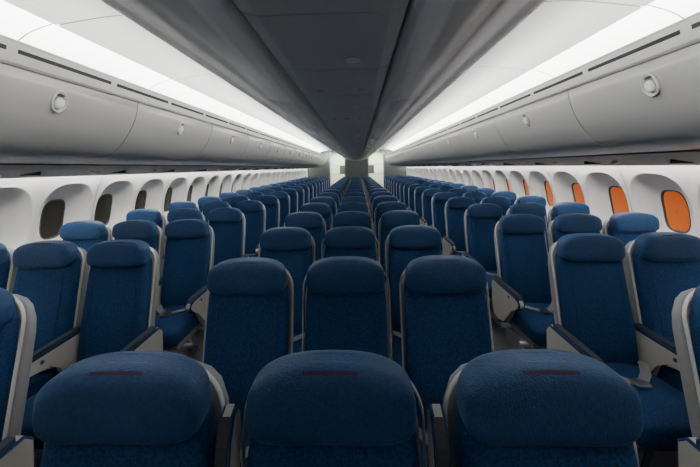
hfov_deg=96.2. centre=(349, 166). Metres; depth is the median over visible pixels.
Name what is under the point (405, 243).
seat
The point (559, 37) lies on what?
ceiling
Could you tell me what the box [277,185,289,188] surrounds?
seat
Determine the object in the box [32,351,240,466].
seat
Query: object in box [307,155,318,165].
bin
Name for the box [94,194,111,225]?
window
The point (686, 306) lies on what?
seat
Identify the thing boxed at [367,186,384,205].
seat
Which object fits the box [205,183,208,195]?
window
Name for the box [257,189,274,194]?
seat
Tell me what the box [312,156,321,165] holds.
bin
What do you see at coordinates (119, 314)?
seat
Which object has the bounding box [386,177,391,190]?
seat
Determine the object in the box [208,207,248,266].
seat
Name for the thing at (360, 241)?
seat
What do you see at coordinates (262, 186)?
seat
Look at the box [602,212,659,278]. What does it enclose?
seat
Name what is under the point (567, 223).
seat
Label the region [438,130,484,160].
bin
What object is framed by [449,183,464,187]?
seat
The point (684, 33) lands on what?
vent panel
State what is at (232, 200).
seat
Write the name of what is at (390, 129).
bin
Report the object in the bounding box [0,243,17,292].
seat
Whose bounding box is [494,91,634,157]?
bin
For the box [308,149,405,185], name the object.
wall
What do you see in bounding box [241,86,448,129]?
bin
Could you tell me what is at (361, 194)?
seat
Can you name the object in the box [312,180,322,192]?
seat
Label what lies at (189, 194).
window
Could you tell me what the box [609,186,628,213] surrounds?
window
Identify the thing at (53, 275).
seat
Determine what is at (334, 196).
seat
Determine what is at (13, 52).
vent panel
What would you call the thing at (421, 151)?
bin
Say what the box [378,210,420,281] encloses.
seat
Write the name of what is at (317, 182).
seat
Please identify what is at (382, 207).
seat
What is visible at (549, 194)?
window
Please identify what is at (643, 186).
wall
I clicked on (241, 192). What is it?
seat
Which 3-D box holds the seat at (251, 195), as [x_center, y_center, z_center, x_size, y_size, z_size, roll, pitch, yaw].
[-1.824,1.066,5.799,0.498,1.182,0.670,-1,0,1]
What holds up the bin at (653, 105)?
attached to the wall
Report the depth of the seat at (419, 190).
6.68 m
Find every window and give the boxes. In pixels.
[39,199,64,239]
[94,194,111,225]
[134,190,146,209]
[164,187,171,211]
[187,185,192,200]
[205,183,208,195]
[506,178,510,190]
[523,179,529,195]
[544,181,553,206]
[572,183,584,203]
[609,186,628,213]
[661,190,690,232]
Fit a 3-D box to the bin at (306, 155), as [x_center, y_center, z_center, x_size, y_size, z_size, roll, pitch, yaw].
[-1.581,-0.247,9.893,0.484,0.435,1.162,-1,0,1]
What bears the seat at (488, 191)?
on the floor
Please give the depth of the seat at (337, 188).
7.09 m
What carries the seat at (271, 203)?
on the floor
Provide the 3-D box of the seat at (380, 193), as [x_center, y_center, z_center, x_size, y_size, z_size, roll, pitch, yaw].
[0.574,1.020,5.287,0.498,1.182,0.670,-1,0,1]
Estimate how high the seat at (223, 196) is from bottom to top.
1.182 m
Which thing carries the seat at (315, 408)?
on the floor
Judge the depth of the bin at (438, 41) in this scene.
0.95 m
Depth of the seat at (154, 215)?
3.58 m
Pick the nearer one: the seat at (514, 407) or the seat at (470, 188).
the seat at (514, 407)
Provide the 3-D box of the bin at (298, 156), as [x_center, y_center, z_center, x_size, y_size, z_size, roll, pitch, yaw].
[-1.611,-0.247,8.724,0.484,0.435,1.162,-1,0,1]
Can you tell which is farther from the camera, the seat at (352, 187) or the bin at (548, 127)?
the seat at (352, 187)
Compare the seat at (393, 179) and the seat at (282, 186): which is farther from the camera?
the seat at (393, 179)
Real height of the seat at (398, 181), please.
1.182 m
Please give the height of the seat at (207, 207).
1.182 m
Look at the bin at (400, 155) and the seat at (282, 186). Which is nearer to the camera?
the seat at (282, 186)
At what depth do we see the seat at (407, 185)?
8.28 m
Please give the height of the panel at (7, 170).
0.125 m
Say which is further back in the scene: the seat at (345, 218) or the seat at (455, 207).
the seat at (455, 207)
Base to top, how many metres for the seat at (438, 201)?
1.182 m
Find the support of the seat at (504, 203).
on the floor
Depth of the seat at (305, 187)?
8.36 m
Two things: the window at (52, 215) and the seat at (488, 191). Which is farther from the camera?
the seat at (488, 191)
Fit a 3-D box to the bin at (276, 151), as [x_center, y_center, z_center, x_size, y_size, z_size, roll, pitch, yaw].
[-1.671,-0.245,6.385,0.484,0.435,1.162,-1,0,1]
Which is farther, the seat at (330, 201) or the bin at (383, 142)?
the bin at (383, 142)
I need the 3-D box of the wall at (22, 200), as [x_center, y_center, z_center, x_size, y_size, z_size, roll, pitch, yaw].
[-2.537,0.715,7.517,0.453,1.912,18.300,-1,0,1]
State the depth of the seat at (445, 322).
1.46 m
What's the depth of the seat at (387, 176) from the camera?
13.89 m
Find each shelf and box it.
[2,63,322,156]
[397,43,697,152]
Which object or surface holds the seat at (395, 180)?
on the floor
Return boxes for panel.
[0,34,327,157]
[0,163,318,178]
[233,0,408,159]
[385,11,699,156]
[396,150,699,166]
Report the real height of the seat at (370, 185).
1.182 m
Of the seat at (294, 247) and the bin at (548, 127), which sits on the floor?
the seat at (294, 247)
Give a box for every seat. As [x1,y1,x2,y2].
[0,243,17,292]
[0,288,36,466]
[12,240,89,399]
[21,239,162,452]
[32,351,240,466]
[59,220,112,251]
[112,220,163,304]
[126,209,165,273]
[155,219,214,356]
[160,208,205,281]
[164,201,198,250]
[197,196,221,212]
[202,201,230,222]
[202,257,293,466]
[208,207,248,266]
[219,192,238,200]
[226,195,249,207]
[235,200,265,256]
[236,189,252,195]
[241,350,449,466]
[244,192,263,199]
[249,187,263,191]
[255,195,279,230]
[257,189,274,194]
[258,227,314,352]
[259,185,272,188]
[268,187,282,190]
[269,191,289,226]
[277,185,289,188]
[280,188,297,213]
[284,212,325,260]
[288,186,303,211]
[295,184,308,203]
[299,203,332,231]
[301,183,313,202]
[302,256,391,359]
[305,182,316,196]
[309,180,319,194]
[310,197,336,216]
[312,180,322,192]
[315,179,324,190]
[317,192,339,212]
[318,178,326,189]
[321,226,393,343]
[322,189,341,202]
[326,187,343,198]
[330,185,344,194]
[331,211,373,231]
[333,183,346,192]
[336,202,370,216]
[340,196,367,204]
[343,192,366,200]
[345,189,365,198]
[347,186,364,191]
[365,182,378,194]
[366,184,380,197]
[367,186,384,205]
[368,188,387,214]
[369,191,391,223]
[371,196,398,233]
[374,201,407,249]
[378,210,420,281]
[385,176,392,188]
[385,225,443,366]
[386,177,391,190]
[388,177,396,192]
[391,178,400,194]
[392,179,403,196]
[396,180,407,199]
[398,181,411,202]
[399,255,493,466]
[403,182,417,206]
[407,184,424,210]
[413,186,432,224]
[420,189,442,225]
[423,182,435,185]
[430,184,444,188]
[430,192,456,254]
[438,186,454,191]
[441,182,452,185]
[442,197,475,255]
[443,349,643,466]
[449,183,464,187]
[449,188,468,196]
[460,185,477,191]
[461,203,502,325]
[462,191,486,203]
[474,188,494,196]
[480,196,510,215]
[491,191,516,204]
[492,214,554,348]
[506,203,548,251]
[514,195,547,230]
[546,233,691,466]
[548,202,589,225]
[548,213,601,248]
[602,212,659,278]
[623,232,699,393]
[672,285,699,466]
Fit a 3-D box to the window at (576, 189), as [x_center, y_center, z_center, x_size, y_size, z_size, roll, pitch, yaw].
[2.898,0.389,3.968,0.077,0.374,0.234,-1,0,1]
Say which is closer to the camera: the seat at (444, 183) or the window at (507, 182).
the window at (507, 182)
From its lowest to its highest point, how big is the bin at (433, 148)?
0.435 m
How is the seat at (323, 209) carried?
on the floor
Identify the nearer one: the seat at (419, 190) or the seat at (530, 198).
the seat at (530, 198)
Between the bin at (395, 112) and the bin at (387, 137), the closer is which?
the bin at (395, 112)
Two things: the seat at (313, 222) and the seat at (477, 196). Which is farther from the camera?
the seat at (477, 196)
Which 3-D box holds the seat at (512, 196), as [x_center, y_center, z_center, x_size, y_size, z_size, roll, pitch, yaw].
[2.519,0.983,4.888,0.498,1.182,0.670,-1,0,1]
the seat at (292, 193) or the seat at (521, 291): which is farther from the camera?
the seat at (292, 193)
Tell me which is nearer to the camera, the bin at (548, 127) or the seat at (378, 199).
the bin at (548, 127)
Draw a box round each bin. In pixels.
[0,63,137,163]
[82,103,211,164]
[101,0,545,106]
[176,125,248,164]
[224,135,270,165]
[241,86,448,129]
[249,142,285,165]
[269,146,295,165]
[283,149,303,165]
[289,118,412,140]
[293,151,309,165]
[301,153,314,165]
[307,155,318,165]
[309,132,396,145]
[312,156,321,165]
[320,140,387,149]
[328,145,381,152]
[331,148,378,153]
[336,151,374,155]
[388,155,398,164]
[391,154,403,164]
[394,153,405,163]
[397,151,411,163]
[402,149,422,163]
[407,146,427,163]
[415,143,443,162]
[424,138,463,161]
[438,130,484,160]
[459,118,535,159]
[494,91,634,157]
[568,43,699,152]
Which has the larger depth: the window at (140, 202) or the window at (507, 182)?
the window at (507, 182)
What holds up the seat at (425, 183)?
on the floor
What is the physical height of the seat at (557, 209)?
1.182 m
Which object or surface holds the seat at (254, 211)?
on the floor
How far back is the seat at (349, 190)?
6.27 m
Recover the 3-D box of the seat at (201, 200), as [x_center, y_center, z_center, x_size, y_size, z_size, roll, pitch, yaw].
[-2.333,1.076,5.011,0.526,1.182,0.670,-1,0,1]
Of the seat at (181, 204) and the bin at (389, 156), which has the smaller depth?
the seat at (181, 204)
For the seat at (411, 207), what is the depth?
7.48 m
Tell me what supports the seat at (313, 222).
on the floor
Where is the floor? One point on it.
(500, 342)
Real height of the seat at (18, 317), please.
1.182 m
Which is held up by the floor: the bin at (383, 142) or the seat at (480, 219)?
the seat at (480, 219)
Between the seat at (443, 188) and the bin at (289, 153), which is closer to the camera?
the seat at (443, 188)
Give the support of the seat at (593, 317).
on the floor
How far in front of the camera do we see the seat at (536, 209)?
3.47 m
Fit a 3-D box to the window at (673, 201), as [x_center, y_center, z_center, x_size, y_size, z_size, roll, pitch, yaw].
[2.867,0.390,2.768,0.077,0.374,0.234,-1,0,1]
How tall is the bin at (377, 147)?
0.538 m
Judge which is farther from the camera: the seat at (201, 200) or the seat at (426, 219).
the seat at (426, 219)
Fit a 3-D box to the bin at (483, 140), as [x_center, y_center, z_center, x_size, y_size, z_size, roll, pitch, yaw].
[1.782,-0.312,3.906,0.484,0.435,1.162,-1,0,1]
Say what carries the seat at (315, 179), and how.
on the floor
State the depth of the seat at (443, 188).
6.67 m
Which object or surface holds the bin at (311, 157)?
attached to the wall
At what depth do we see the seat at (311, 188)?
9.15 m
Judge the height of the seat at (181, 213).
1.182 m
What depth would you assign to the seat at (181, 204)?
4.38 m
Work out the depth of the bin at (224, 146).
3.91 m
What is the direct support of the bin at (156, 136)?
attached to the wall
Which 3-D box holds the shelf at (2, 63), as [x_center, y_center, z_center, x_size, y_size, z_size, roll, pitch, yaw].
[-1.720,-0.502,7.496,0.540,0.030,18.300,-1,0,1]
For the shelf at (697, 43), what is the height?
0.030 m
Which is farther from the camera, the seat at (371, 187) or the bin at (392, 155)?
the bin at (392, 155)
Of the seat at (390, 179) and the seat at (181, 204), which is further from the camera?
the seat at (390, 179)
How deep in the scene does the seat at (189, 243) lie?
2.71 m
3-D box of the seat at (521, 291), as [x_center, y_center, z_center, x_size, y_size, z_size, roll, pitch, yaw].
[1.494,1.003,2.513,0.526,1.182,0.670,-1,0,1]
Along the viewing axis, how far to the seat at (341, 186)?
7.88 m
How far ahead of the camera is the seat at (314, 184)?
9.96 m
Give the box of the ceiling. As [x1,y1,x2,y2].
[0,0,699,152]
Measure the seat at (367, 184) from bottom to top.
1.182 m
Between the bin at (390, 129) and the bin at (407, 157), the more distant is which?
the bin at (407, 157)
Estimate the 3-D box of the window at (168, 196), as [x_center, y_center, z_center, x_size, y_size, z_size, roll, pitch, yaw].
[-2.797,0.499,4.803,0.077,0.374,0.234,-1,0,1]
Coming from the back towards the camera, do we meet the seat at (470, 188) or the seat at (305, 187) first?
the seat at (305, 187)
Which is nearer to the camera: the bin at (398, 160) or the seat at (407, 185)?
the seat at (407, 185)
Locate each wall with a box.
[0,169,306,249]
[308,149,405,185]
[407,165,699,237]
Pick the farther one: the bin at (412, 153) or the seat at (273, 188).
the bin at (412, 153)
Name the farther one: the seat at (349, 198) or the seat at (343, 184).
the seat at (343, 184)
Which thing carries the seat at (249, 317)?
on the floor
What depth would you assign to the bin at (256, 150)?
5.11 m
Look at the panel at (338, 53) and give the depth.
0.91 m
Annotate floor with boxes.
[34,310,677,466]
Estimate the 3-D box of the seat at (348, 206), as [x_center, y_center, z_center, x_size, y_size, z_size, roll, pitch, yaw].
[0.058,1.030,3.700,0.498,1.182,0.670,-1,0,1]
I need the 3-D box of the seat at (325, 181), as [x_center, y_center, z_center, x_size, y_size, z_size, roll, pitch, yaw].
[-1.165,1.054,12.984,0.498,1.182,0.670,-1,0,1]
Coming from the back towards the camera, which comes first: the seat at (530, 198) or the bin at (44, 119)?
the seat at (530, 198)
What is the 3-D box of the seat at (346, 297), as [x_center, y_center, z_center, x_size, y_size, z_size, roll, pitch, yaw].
[-0.003,1.031,1.301,0.498,1.182,0.670,-1,0,1]
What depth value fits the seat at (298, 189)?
7.55 m
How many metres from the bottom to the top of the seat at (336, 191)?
1.182 m
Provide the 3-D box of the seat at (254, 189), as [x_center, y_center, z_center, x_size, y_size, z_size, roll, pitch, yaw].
[-2.272,1.075,7.411,0.526,1.182,0.670,-1,0,1]
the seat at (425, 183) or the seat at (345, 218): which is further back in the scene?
the seat at (425, 183)
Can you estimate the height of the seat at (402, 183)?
1.182 m
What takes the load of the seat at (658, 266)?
on the floor
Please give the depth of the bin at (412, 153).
8.51 m
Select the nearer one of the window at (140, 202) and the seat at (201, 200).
the window at (140, 202)
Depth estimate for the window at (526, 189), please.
5.24 m
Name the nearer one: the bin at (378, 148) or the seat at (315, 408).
the seat at (315, 408)
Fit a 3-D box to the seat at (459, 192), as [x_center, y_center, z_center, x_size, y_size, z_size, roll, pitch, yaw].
[2.064,0.992,5.699,0.498,1.182,0.670,-1,0,1]
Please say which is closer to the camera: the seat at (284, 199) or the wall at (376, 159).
the seat at (284, 199)
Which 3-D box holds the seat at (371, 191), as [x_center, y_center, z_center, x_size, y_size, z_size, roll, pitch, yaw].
[0.594,1.020,6.087,0.498,1.182,0.670,-1,0,1]
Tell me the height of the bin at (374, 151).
0.538 m
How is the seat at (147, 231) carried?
on the floor
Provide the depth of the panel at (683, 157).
2.69 m
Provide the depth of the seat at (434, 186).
7.47 m
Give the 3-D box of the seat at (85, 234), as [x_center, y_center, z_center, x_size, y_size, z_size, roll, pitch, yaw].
[-2.394,1.077,2.612,0.526,1.182,0.670,-1,0,1]
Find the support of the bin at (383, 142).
attached to the panel at (338, 53)
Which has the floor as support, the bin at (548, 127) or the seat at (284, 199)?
the seat at (284, 199)
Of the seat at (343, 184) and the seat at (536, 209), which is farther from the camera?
the seat at (343, 184)

